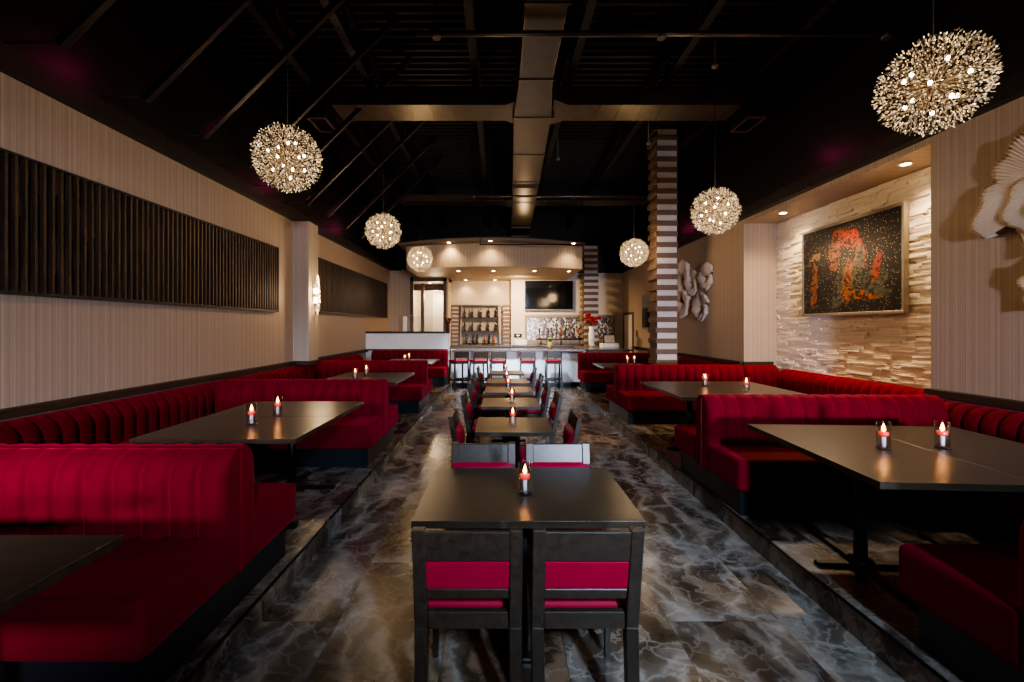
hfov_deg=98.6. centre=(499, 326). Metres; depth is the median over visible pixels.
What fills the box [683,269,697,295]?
wall sculpture
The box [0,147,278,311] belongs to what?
wall panel
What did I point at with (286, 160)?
globe chandelier
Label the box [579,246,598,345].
stone pillar
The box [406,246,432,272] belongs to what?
globe chandelier
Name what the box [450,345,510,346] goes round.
countertop
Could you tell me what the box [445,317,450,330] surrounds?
flower pot
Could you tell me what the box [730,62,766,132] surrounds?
ceiling vent
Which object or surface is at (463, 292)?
wall
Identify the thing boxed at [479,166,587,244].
rail
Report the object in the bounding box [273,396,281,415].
candle holder
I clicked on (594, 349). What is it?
countertop
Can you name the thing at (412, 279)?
door frame
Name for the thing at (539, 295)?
television
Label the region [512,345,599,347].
countertop
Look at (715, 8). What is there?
joist
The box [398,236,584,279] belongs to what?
soffit
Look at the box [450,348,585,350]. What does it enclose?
countertop
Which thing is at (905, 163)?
recessed light
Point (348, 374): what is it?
pedestal table
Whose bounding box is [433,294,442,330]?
hall door
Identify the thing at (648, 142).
sprinkler
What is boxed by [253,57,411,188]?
strut
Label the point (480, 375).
dining chair
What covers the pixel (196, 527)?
bench
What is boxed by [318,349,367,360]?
trim
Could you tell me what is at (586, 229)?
wall
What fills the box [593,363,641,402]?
pedestal table
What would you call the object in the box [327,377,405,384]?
pedestal table
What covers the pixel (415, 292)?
wall
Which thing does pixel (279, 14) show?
joist
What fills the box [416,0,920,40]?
pipe
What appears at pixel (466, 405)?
dining chair
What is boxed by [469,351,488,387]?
bar stool
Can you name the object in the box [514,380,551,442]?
dining chair
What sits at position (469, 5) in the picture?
joist
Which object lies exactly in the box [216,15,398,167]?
strut
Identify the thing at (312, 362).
trim
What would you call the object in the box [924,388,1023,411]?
trim
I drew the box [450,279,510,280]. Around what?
ceiling
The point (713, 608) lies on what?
floor
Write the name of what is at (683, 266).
wall sculpture
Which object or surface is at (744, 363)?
trim
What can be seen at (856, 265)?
framed artwork
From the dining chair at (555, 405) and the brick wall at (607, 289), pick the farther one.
the brick wall at (607, 289)
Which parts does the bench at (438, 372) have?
backrest, seat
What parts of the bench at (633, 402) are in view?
seat, seat, backrest, backrest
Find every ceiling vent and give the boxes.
[306,62,335,132]
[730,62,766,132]
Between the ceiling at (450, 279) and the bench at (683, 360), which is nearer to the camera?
the bench at (683, 360)
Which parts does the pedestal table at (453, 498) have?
post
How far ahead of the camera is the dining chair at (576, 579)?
1.76 m
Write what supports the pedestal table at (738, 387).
on the platform at (898, 618)
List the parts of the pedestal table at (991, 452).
post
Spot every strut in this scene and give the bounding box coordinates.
[2,0,115,49]
[99,0,252,102]
[164,0,345,138]
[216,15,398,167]
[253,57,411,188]
[283,121,392,204]
[325,121,424,217]
[344,135,437,228]
[359,155,443,238]
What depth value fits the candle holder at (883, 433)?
2.72 m
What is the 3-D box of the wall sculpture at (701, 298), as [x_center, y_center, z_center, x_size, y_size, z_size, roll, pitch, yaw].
[4.186,-0.430,9.173,0.113,0.653,0.653,0,0,-1]
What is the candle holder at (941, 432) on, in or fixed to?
on the pedestal table at (991, 452)
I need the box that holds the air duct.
[332,0,741,236]
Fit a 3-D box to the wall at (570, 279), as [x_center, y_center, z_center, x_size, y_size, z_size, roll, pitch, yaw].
[2.640,-0.105,15.550,4.520,3.530,0.500,0,0,0]
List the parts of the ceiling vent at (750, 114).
frame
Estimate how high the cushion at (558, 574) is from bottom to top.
0.121 m
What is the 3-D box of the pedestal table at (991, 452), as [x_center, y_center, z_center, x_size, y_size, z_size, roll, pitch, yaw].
[3.011,1.130,2.717,0.749,0.750,1.290,0,0,4]
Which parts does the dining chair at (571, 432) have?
seat, leg, rail, leg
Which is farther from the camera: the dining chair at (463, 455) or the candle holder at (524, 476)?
the dining chair at (463, 455)
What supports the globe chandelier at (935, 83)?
hanging from the ceiling at (604, 62)
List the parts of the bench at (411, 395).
backrest, backrest, seat, seat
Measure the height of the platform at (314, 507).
0.155 m
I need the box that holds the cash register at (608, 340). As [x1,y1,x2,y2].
[600,335,618,347]
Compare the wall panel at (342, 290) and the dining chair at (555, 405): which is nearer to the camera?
the dining chair at (555, 405)
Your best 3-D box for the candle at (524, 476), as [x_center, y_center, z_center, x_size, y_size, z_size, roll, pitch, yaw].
[0.135,0.783,2.380,0.054,0.083,0.054,0,0,0]
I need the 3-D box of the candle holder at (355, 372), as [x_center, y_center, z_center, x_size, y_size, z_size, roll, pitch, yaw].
[-2.090,0.672,6.350,0.082,0.165,0.082,0,0,0]
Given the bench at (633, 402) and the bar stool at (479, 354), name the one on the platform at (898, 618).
the bench at (633, 402)
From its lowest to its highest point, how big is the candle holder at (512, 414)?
0.165 m
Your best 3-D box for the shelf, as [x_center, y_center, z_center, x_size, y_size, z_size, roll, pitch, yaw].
[-0.700,-0.098,15.505,1.440,1.405,0.300,0,0,0]
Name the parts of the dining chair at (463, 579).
leg, leg, rail, rail, seat, leg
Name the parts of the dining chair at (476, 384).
leg, seat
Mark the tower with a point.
(540, 339)
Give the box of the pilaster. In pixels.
[293,221,317,360]
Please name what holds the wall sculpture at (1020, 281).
attached to the wall at (977, 305)
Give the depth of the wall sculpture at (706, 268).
8.93 m
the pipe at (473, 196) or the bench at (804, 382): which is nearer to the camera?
the bench at (804, 382)
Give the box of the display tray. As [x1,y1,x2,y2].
[463,343,496,343]
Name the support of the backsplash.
attached to the brick wall at (607, 289)
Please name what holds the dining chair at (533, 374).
on the floor
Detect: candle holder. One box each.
[245,403,257,424]
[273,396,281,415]
[352,368,357,378]
[506,378,510,388]
[508,406,516,424]
[509,388,514,401]
[517,461,532,493]
[702,375,707,386]
[743,377,749,391]
[876,421,891,448]
[933,420,950,448]
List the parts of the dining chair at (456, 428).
leg, rail, leg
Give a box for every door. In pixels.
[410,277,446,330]
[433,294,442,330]
[623,312,633,352]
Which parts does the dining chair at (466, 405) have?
leg, leg, seat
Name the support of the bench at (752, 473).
on the platform at (898, 618)
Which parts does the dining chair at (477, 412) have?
leg, seat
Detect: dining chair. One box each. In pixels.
[411,527,522,681]
[444,442,515,529]
[448,408,464,442]
[460,390,505,442]
[467,380,505,442]
[472,373,504,418]
[476,366,503,394]
[511,366,536,389]
[513,373,543,403]
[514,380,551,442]
[517,390,562,467]
[519,408,581,467]
[525,442,604,553]
[526,527,644,681]
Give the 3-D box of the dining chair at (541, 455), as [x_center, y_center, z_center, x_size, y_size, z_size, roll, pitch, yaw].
[0.392,1.225,2.760,0.435,0.870,0.539,0,0,0]
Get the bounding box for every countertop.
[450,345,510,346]
[450,345,510,375]
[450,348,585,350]
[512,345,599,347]
[573,346,631,352]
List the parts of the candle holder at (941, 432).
glass stem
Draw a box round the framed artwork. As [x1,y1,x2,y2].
[802,201,908,316]
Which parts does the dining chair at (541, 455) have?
leg, rail, seat, leg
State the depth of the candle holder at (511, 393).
5.29 m
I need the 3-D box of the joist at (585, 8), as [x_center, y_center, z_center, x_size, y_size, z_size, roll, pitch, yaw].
[1.000,-3.730,6.600,0.100,0.420,18.000,0,0,0]
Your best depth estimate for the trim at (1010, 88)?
4.96 m
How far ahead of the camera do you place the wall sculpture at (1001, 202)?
3.63 m
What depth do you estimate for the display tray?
15.35 m
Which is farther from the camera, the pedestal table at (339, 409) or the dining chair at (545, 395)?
the dining chair at (545, 395)
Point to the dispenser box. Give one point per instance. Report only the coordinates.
(516, 342)
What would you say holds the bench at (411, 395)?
on the platform at (314, 507)
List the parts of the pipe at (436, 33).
hanger rod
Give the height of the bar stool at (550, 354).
1.022 m
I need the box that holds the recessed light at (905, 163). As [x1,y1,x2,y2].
[897,162,913,166]
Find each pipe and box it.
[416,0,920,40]
[465,194,686,198]
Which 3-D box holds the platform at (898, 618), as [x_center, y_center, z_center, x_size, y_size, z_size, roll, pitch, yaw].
[3.070,1.583,4.190,2.340,0.155,13.580,0,0,0]
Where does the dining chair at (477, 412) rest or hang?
on the floor
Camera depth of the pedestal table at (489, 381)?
7.26 m
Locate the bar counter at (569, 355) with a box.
[450,348,585,386]
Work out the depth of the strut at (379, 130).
7.27 m
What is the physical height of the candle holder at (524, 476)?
0.165 m
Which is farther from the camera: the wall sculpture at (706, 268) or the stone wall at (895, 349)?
the wall sculpture at (706, 268)
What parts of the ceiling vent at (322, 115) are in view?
frame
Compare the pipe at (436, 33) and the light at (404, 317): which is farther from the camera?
the light at (404, 317)
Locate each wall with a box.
[0,0,394,269]
[0,72,389,421]
[366,333,447,359]
[390,271,410,330]
[393,216,620,272]
[402,269,417,330]
[418,291,442,330]
[447,278,451,374]
[452,281,510,347]
[511,273,621,347]
[511,279,621,337]
[621,0,1023,266]
[622,96,1023,412]
[776,166,930,388]
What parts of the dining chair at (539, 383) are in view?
seat, leg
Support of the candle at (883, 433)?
on the candle holder at (883, 433)
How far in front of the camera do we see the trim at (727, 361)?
8.93 m
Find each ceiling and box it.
[192,0,855,215]
[414,280,451,283]
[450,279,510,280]
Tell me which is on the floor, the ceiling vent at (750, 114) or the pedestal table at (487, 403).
the pedestal table at (487, 403)
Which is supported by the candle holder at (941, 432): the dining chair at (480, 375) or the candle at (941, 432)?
the candle at (941, 432)
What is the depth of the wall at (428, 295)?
17.10 m
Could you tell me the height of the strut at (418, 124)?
1.931 m
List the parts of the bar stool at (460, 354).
leg, leg, seat, backrest, leg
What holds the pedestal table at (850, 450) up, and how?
on the platform at (898, 618)
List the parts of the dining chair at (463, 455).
leg, seat, rail, leg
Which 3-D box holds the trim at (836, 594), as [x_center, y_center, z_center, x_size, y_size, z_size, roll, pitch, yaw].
[1.899,1.510,4.190,0.010,0.015,13.580,0,0,0]
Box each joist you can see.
[246,0,423,227]
[319,0,447,227]
[463,0,491,227]
[533,0,596,214]
[566,0,726,227]
[600,0,838,227]
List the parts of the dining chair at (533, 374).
seat, leg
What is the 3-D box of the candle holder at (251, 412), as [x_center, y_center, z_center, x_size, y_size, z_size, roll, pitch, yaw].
[-1.920,0.672,3.400,0.082,0.165,0.082,0,0,0]
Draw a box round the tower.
[536,338,581,344]
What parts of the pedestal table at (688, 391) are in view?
post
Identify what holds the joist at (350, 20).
attached to the ceiling at (604, 62)
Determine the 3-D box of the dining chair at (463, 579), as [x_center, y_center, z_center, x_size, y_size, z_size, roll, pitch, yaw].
[-0.128,1.225,1.975,0.435,0.870,0.539,0,0,0]
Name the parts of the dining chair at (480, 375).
leg, seat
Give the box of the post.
[421,284,423,330]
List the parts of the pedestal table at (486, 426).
post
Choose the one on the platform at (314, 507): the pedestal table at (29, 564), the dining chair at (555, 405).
the pedestal table at (29, 564)
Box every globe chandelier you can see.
[250,0,322,192]
[364,76,401,248]
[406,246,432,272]
[619,238,649,266]
[691,187,741,234]
[872,0,1003,136]
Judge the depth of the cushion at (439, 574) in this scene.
1.75 m
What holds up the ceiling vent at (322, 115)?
in the ceiling at (604, 62)
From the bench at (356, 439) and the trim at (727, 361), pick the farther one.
the trim at (727, 361)
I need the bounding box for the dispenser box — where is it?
[514,340,526,344]
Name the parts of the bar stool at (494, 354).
seat, backrest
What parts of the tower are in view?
rail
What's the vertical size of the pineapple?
0.395 m
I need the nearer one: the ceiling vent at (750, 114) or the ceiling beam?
the ceiling vent at (750, 114)
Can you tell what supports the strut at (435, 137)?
attached to the wall at (132, 43)
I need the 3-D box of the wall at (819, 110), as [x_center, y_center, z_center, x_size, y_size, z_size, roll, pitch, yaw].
[4.570,-2.990,7.200,0.540,1.900,19.600,0,0,0]
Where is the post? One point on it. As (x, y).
(422, 285)
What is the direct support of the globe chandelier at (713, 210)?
hanging from the ceiling at (604, 62)
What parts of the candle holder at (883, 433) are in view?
glass stem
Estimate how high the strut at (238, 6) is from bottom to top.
1.931 m
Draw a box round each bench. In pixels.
[0,384,219,444]
[0,443,295,681]
[201,365,313,413]
[215,379,397,466]
[310,354,362,378]
[320,360,431,412]
[371,350,447,385]
[578,352,649,391]
[606,364,743,423]
[675,394,959,515]
[678,357,722,364]
[742,365,923,394]
[899,520,1023,681]
[942,399,1023,543]
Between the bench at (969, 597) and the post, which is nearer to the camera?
the bench at (969, 597)
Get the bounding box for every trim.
[0,41,392,270]
[0,361,295,420]
[183,382,450,681]
[296,359,320,364]
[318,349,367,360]
[365,331,449,332]
[368,349,447,350]
[448,333,449,373]
[576,387,948,681]
[619,69,1023,272]
[632,346,742,364]
[743,362,773,364]
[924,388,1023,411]
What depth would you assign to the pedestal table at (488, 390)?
6.24 m
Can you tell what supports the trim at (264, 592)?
attached to the platform at (314, 507)
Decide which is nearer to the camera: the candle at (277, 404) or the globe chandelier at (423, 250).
the candle at (277, 404)
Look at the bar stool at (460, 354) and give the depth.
11.57 m
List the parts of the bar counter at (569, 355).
panel, cabinet door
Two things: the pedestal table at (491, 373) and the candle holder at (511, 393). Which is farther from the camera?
the pedestal table at (491, 373)
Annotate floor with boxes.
[214,375,905,681]
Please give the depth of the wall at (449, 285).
14.99 m
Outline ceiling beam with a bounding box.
[414,284,442,290]
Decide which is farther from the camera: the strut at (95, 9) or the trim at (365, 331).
the trim at (365, 331)
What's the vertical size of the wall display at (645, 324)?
1.000 m
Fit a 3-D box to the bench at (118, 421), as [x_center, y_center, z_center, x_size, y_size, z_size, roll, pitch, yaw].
[-3.295,1.095,3.810,0.720,0.820,2.960,0,0,0]
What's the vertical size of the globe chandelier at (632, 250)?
2.791 m
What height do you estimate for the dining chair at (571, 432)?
0.870 m
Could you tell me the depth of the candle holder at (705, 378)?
5.61 m
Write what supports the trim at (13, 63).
attached to the wall at (51, 349)
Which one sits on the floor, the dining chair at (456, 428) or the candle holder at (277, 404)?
the dining chair at (456, 428)
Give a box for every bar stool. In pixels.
[448,351,469,390]
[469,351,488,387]
[489,351,506,386]
[519,351,535,390]
[544,351,562,390]
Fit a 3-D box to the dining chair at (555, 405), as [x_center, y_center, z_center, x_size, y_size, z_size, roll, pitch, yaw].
[0.450,1.225,5.270,0.539,0.870,0.435,0,0,0]
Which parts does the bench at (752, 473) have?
seat, backrest, seat, backrest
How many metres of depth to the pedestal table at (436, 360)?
10.22 m
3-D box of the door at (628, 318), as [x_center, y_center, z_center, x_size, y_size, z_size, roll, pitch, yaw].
[4.210,0.590,14.500,0.060,2.140,1.100,0,0,0]
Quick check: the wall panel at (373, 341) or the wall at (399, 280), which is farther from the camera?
the wall at (399, 280)
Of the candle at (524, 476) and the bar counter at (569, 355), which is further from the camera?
the bar counter at (569, 355)
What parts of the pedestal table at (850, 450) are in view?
post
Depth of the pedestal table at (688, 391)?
5.39 m
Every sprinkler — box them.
[556,134,559,160]
[646,121,650,144]
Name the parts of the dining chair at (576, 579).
leg, leg, seat, rail, rail, leg, leg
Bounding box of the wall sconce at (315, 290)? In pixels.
[313,275,318,305]
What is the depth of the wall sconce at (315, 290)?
7.96 m
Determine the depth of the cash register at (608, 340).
13.14 m
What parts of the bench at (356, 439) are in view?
backrest, seat, backrest, seat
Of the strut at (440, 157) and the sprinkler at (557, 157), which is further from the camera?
the strut at (440, 157)
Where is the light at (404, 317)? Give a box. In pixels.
[403,316,406,330]
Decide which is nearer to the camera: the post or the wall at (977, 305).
the wall at (977, 305)
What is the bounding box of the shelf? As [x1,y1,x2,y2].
[460,304,500,343]
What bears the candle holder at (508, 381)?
on the pedestal table at (488, 390)
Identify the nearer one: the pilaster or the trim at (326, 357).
the pilaster
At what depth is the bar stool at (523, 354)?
11.50 m
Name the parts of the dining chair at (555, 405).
leg, leg, rail, leg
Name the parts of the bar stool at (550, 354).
leg, seat, backrest, leg, leg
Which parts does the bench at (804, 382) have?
corner backrest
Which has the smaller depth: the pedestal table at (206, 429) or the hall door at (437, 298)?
the pedestal table at (206, 429)
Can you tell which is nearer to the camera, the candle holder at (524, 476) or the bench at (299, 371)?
the candle holder at (524, 476)
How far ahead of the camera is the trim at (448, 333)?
11.99 m
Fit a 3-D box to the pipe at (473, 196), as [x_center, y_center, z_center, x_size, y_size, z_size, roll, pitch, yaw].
[1.740,-3.445,10.100,5.080,0.990,0.078,0,0,0]
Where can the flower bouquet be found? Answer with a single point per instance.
(588, 315)
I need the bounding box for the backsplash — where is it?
[525,315,614,344]
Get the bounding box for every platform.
[166,383,450,681]
[576,387,1013,681]
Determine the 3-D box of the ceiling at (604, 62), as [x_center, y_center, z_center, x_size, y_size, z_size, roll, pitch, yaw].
[0.350,-3.990,6.700,9.300,0.100,18.600,0,0,0]
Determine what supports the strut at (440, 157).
attached to the wall at (132, 43)
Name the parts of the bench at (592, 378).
seat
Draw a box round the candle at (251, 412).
[248,404,254,414]
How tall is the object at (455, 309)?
1.400 m
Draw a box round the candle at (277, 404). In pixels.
[274,397,280,406]
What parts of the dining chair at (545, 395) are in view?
seat, leg, leg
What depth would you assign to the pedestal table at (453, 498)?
2.28 m
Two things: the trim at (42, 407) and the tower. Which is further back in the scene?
the tower
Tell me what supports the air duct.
hanging from the ceiling at (604, 62)
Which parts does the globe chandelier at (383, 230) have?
cord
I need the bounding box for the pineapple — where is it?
[547,336,551,348]
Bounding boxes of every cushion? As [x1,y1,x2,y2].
[426,561,508,588]
[545,561,628,588]
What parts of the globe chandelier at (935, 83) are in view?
cord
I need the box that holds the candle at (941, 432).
[936,423,947,435]
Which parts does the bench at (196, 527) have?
seat, backrest, backrest, seat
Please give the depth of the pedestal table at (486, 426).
3.98 m
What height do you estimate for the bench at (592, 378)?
0.875 m
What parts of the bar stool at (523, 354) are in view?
seat, backrest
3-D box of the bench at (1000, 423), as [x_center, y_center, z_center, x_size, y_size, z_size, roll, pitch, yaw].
[3.875,1.095,2.875,0.720,0.820,2.750,0,0,0]
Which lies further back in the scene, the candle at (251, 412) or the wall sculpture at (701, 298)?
the wall sculpture at (701, 298)
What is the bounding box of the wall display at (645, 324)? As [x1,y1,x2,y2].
[642,294,649,328]
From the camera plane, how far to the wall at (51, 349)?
4.38 m
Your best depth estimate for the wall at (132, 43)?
5.17 m
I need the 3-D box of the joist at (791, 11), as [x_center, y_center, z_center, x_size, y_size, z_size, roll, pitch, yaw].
[3.600,-3.730,6.600,0.100,0.420,18.000,0,0,0]
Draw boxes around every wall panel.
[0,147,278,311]
[318,257,386,317]
[366,334,447,348]
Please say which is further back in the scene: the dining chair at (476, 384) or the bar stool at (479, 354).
the bar stool at (479, 354)
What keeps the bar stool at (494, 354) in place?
on the floor
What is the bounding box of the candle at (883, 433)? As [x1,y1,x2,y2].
[878,423,888,436]
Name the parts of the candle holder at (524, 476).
glass stem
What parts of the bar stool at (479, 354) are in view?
seat, backrest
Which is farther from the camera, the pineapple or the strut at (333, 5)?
the pineapple
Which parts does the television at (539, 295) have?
frame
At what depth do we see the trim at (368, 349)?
11.97 m
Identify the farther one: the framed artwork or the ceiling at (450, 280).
the ceiling at (450, 280)
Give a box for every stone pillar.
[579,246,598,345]
[647,129,677,364]
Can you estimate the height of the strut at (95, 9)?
1.931 m
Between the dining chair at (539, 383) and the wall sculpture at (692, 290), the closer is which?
the dining chair at (539, 383)
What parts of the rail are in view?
hanger rod, rail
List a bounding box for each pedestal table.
[0,535,122,614]
[129,416,336,525]
[207,401,363,489]
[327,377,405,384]
[334,372,414,421]
[390,359,439,392]
[411,468,645,663]
[475,417,553,467]
[481,398,540,442]
[484,387,533,442]
[487,379,528,416]
[489,371,523,378]
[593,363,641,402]
[641,381,737,449]
[695,381,806,394]
[748,424,1023,610]
[849,425,1023,543]
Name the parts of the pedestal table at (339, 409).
post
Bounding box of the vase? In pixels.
[589,327,594,346]
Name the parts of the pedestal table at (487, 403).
post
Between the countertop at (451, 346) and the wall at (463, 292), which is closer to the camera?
the countertop at (451, 346)
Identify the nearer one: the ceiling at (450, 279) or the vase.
the vase
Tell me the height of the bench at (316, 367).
0.820 m
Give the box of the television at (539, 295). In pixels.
[525,281,572,309]
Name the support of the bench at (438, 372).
on the platform at (314, 507)
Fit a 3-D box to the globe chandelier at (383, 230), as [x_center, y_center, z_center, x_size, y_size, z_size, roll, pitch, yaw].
[-1.835,-2.610,6.901,0.567,2.791,0.570,0,0,-27]
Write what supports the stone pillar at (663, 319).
on the platform at (898, 618)
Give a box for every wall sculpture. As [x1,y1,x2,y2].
[677,260,690,318]
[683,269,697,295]
[691,291,709,320]
[697,262,713,290]
[968,133,1023,249]
[1016,275,1023,302]
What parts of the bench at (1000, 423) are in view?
backrest, seat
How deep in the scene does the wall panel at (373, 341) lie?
11.98 m
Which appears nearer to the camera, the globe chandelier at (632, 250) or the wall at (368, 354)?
the globe chandelier at (632, 250)
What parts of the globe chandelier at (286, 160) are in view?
cord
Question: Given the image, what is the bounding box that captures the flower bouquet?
[584,313,601,326]
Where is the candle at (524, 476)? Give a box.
[520,465,529,479]

